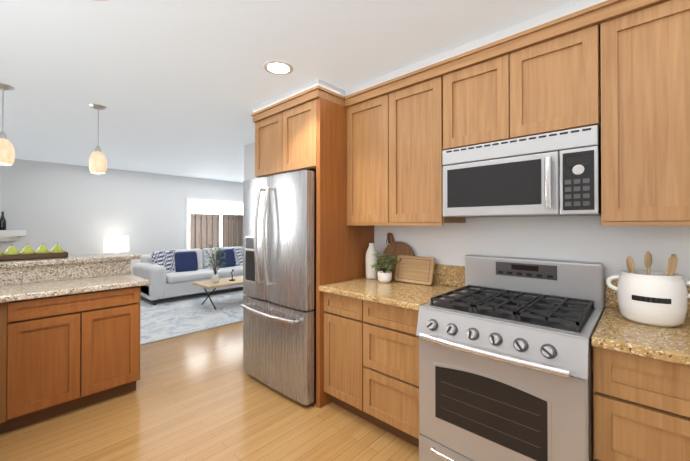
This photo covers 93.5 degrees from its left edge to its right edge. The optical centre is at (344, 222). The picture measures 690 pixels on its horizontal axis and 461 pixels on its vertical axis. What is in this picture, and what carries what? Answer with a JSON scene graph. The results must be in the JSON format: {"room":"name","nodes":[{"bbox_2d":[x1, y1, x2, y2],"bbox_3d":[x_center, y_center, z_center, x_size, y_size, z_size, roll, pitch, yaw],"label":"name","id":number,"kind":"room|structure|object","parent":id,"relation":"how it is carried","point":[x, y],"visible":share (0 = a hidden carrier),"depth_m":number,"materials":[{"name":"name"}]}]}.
{"room":"kitchen","nodes":[
{"label":"kitchen","id":0,"kind":"room"},
{"bbox_2d":[0,296,418,460],"bbox_3d":[-0.276,1.430,3.520,10.500,0.100,6.920,0,-1,43],"label":"floor","id":1,"kind":"structure","parent":0,"point":[203,395],"depth_m":2.21,"materials":[{"name":"brown wood"}]},
{"bbox_2d":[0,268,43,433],"bbox_3d":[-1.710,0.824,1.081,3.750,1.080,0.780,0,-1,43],"label":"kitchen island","id":2,"kind":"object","parent":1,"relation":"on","point":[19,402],"depth_m":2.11,"materials":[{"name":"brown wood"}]},
{"bbox_2d":[0,252,148,419],"bbox_3d":[-2.176,0.835,2.663,0.919,1.080,0.913,0,-1,43],"label":"kitchen island","id":3,"kind":"structure","parent":1,"relation":"on","point":[69,332],"depth_m":2.42,"materials":[{"name":"brown wood"}]},
{"bbox_2d":[0,251,67,260],"bbox_3d":[-2.587,0.271,2.647,0.150,0.045,0.490,0,-1,43],"label":"fruit tray","id":4,"kind":"object","parent":3,"relation":"on","point":[19,256],"visible":0.96,"depth_m":2.62,"materials":[{"name":"brown wood"}]},
{"bbox_2d":[4,244,18,254],"bbox_3d":[-2.641,0.223,2.575,0.084,0.115,0.084,0,-1,43],"label":"pear","id":5,"kind":"object","parent":4,"relation":"in","point":[12,250],"visible":0.69,"depth_m":2.56,"materials":[{"name":"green food"}]},
{"bbox_2d":[20,243,34,253],"bbox_3d":[-2.592,0.223,2.652,0.084,0.115,0.084,0,-1,43],"label":"pear","id":6,"kind":"object","parent":4,"relation":"in","point":[27,249],"visible":0.67,"depth_m":2.63,"materials":[{"name":"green food"}]},
{"bbox_2d":[36,245,48,253],"bbox_3d":[-2.530,0.224,2.717,0.084,0.115,0.084,0,-1,43],"label":"pear","id":7,"kind":"object","parent":4,"relation":"in","point":[42,249],"visible":0.77,"depth_m":2.70,"materials":[{"name":"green food"}]},
{"bbox_2d":[51,242,62,252],"bbox_3d":[-2.464,0.224,2.780,0.084,0.115,0.084,0,-1,43],"label":"pear","id":8,"kind":"object","parent":4,"relation":"in","point":[57,248],"visible":0.6,"depth_m":2.76,"materials":[{"name":"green food"}]},
{"bbox_2d":[140,287,243,345],"bbox_3d":[-2.275,1.388,5.688,2.720,0.012,3.520,0,-1,43],"label":"living room rug","id":9,"kind":"object","parent":1,"relation":"on","point":[166,318],"depth_m":4.89,"materials":[{"name":"white carpet"}]},
{"bbox_2d":[134,246,242,304],"bbox_3d":[-2.797,0.957,6.548,1.030,0.884,2.300,0,-1,43],"label":"sofa","id":10,"kind":"object","parent":9,"relation":"on","point":[170,273],"visible":0.81,"depth_m":6.00,"materials":[{"name":"fabric"}]},
{"bbox_2d":[192,276,242,309],"bbox_3d":[-1.952,1.180,5.582,0.600,0.394,1.070,0,-1,43],"label":"coffee table","id":11,"kind":"object","parent":9,"relation":"on","point":[222,282],"visible":0.56,"depth_m":5.34,"materials":[{"name":"brown wood"}]},
{"bbox_2d":[204,244,225,282],"bbox_3d":[-2.138,0.668,5.359,0.377,0.626,0.370,0,-1,43],"label":"potted plant","id":12,"kind":"object","parent":11,"relation":"on","point":[215,278],"visible":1,"depth_m":5.33,"materials":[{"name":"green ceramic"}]},
{"bbox_2d":[241,170,315,404],"bbox_3d":[-0.406,0.495,2.906,0.894,1.762,0.808,0,-1,43],"label":"refrigerator","id":13,"kind":"object","parent":1,"relation":"on","point":[278,305],"visible":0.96,"depth_m":2.55,"materials":[{"name":"silver metal"}]},
{"bbox_2d":[316,224,374,407],"bbox_3d":[-0.289,0.221,2.953,0.889,2.310,0.658,0,-1,43],"label":"panel","id":14,"kind":"object","parent":1,"relation":"on","point":[341,249],"depth_m":2.51,"materials":[{"name":"brown wood"}]},
{"bbox_2d":[322,291,419,446],"bbox_3d":[0.359,0.938,2.373,0.842,0.870,0.623,0,-1,43],"label":"base cabinet","id":15,"kind":"object","parent":1,"relation":"on","point":[371,350],"depth_m":2.12,"materials":[{"name":"brown wood"}]},
{"bbox_2d":[318,276,462,310],"bbox_3d":[0.339,0.483,2.357,0.840,0.040,0.678,0,-1,43],"label":"countertop","id":16,"kind":"structure","parent":15,"relation":"on","point":[408,296],"depth_m":2.22,"materials":[{"name":"beige stone"}]},
{"bbox_2d":[365,243,377,278],"bbox_3d":[0.223,0.316,2.719,0.104,0.295,0.104,0,-1,43],"label":"vase","id":17,"kind":"object","parent":16,"relation":"on","point":[370,259],"visible":0.94,"depth_m":2.68,"materials":[{"name":"white ceramic"}]},
{"bbox_2d":[370,254,398,282],"bbox_3d":[0.309,0.350,2.550,0.214,0.226,0.222,0,-1,43],"label":"potted plant","id":18,"kind":"object","parent":16,"relation":"on","point":[385,275],"visible":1,"depth_m":2.52,"materials":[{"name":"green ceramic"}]},
{"bbox_2d":[382,233,414,278],"bbox_3d":[0.436,0.272,2.663,0.310,0.381,0.071,0,-1,43],"label":"round cutting board","id":19,"kind":"object","parent":16,"relation":"on","point":[394,249],"visible":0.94,"depth_m":2.67,"materials":[{"name":"brown wood"}]},
{"bbox_2d":[395,255,434,284],"bbox_3d":[0.532,0.359,2.501,0.320,0.204,0.064,0,-1,43],"label":"rectangular cutting board","id":20,"kind":"object","parent":16,"relation":"on","point":[415,269],"visible":0.98,"depth_m":2.48,"materials":[{"name":"brown wood"}]},
{"bbox_2d":[416,254,603,460],"bbox_3d":[0.889,0.794,1.763,0.762,1.150,0.796,0,-1,43],"label":"range","id":21,"kind":"object","parent":1,"relation":"on","point":[505,360],"visible":1,"depth_m":1.57,"materials":[{"name":"silver metal"}]},
{"bbox_2d":[593,347,689,460],"bbox_3d":[1.468,0.931,1.347,0.646,0.870,0.623,0,-1,43],"label":"base cabinet","id":22,"kind":"object","parent":1,"relation":"on","point":[641,392],"depth_m":1.25,"materials":[{"name":"brown wood"}]},
{"bbox_2d":[591,307,689,366],"bbox_3d":[1.769,0.474,1.035,1.513,0.040,0.678,0,-1,43],"label":"countertop","id":23,"kind":"structure","parent":22,"relation":"on","point":[613,332],"depth_m":1.28,"materials":[{"name":"beige stone"}]},
{"bbox_2d":[606,251,689,326],"bbox_3d":[1.414,0.294,1.502,0.235,0.325,0.235,0,0,-2],"label":"utensil crock","id":24,"kind":"object","parent":23,"relation":"on","point":[653,298],"visible":1,"depth_m":1.42,"materials":[{"name":"white ceramic"}]},
{"bbox_3d":[-4.275,1.091,6.075,0.400,0.589,0.400,0,-1,43],"label":"side table","id":25,"kind":"object","parent":1,"relation":"on","visible":0},
{"bbox_2d":[104,236,128,252],"bbox_3d":[-4.275,0.521,6.079,0.390,0.549,0.390,0,-1,43],"label":"table lamp","id":26,"kind":"object","parent":25,"relation":"on","point":[116,244],"visible":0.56,"depth_m":5.93,"materials":[{"name":"white ceramic"}]},
{"bbox_2d":[0,0,606,182],"bbox_3d":[-0.276,-1.084,3.536,10.500,0.152,6.920,0,-1,43],"label":"ceiling","id":27,"kind":"structure","parent":0,"point":[186,88],"depth_m":2.12,"materials":[{"name":"white paint"}]},
{"bbox_2d":[0,83,14,164],"bbox_3d":[-2.663,-0.762,2.527,0.136,0.608,0.136,0,-1,43],"label":"pendant light","id":28,"kind":"object","parent":27,"relation":"hanging from","point":[7,154],"visible":1,"depth_m":2.52,"materials":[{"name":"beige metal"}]},
{"bbox_2d":[89,104,106,173],"bbox_3d":[-2.256,-0.759,2.968,0.136,0.608,0.136,0,-1,43],"label":"pendant light","id":29,"kind":"object","parent":27,"relation":"hanging from","point":[97,162],"visible":1,"depth_m":2.93,"materials":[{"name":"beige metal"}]},
{"bbox_2d":[263,60,292,74],"bbox_3d":[-0.458,-1.063,2.234,0.204,0.009,0.204,0,-1,43],"label":"recessed light","id":30,"kind":"object","parent":27,"relation":"in","point":[276,67],"visible":1,"depth_m":2.22,"materials":[{"name":"white"}]},
{"bbox_2d":[0,142,689,309],"bbox_3d":[-0.276,0.160,3.528,10.140,2.440,6.560,0,-1,43],"label":"wall","id":31,"kind":"structure","parent":0,"point":[75,209],"depth_m":5.37,"materials":[{"name":"white paint"}]},
{"bbox_2d":[0,230,25,240],"bbox_3d":[-5.359,0.195,4.597,0.200,0.170,1.576,0,0,-2],"label":"mantel shelf","id":32,"kind":"object","parent":31,"relation":"attached to","point":[8,235],"visible":0.89,"depth_m":5.16,"materials":[{"name":"white wood"}]},
{"bbox_2d":[0,212,5,229],"bbox_3d":[-5.382,-0.033,5.105,0.080,0.290,0.080,0,-1,43],"label":"bottle","id":33,"kind":"object","parent":32,"relation":"on","point":[2,223],"visible":1,"depth_m":5.08,"materials":[{"name":"black glass"}]},
{"bbox_2d":[186,198,242,248],"bbox_3d":[-3.009,0.079,7.894,0.080,1.280,1.660,0,-1,43],"label":"living room window","id":34,"kind":"structure","parent":31,"relation":"in","point":[207,206],"depth_m":7.71,"materials":[{"name":"white"}]},
{"bbox_2d":[251,88,310,177],"bbox_3d":[-0.313,-0.502,2.965,0.849,1.012,0.680,0,-1,43],"label":"upper cabinet","id":35,"kind":"object","parent":31,"relation":"attached to","point":[283,128],"depth_m":2.71,"materials":[{"name":"brown wood"}]},
{"bbox_2d":[311,0,689,223],"bbox_3d":[1.161,-0.511,1.602,3.167,1.012,0.680,0,-1,43],"label":"upper cabinet","id":36,"kind":"object","parent":31,"relation":"attached to","point":[617,72],"depth_m":1.72,"materials":[{"name":"brown wood"}]},
{"bbox_2d":[442,125,600,217],"bbox_3d":[1.007,-0.249,1.902,0.779,0.418,0.446,0,-1,43],"label":"microwave","id":37,"kind":"object","parent":36,"relation":"attached to","point":[558,173],"visible":1,"depth_m":1.72,"materials":[{"name":"silver metal"}]},
{"bbox_2d":[378,259,689,318],"bbox_3d":[1.400,0.384,1.822,3.124,0.150,0.023,0,-1,43],"label":"backsplash","id":38,"kind":"structure","parent":31,"relation":"attached to","point":[453,276],"depth_m":2.35,"materials":[{"name":"beige stone"}]},
{"label":"outside","id":39,"kind":"structure","parent":0,"visible":0},
{"bbox_2d":[190,213,242,249],"bbox_3d":[-3.735,0.575,8.902,0.080,1.880,5.080,0,-1,43],"label":"fence","id":40,"kind":"object","parent":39,"point":[232,230],"visible":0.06,"depth_m":8.98,"materials":[{"name":"brown wood"}]}
]}

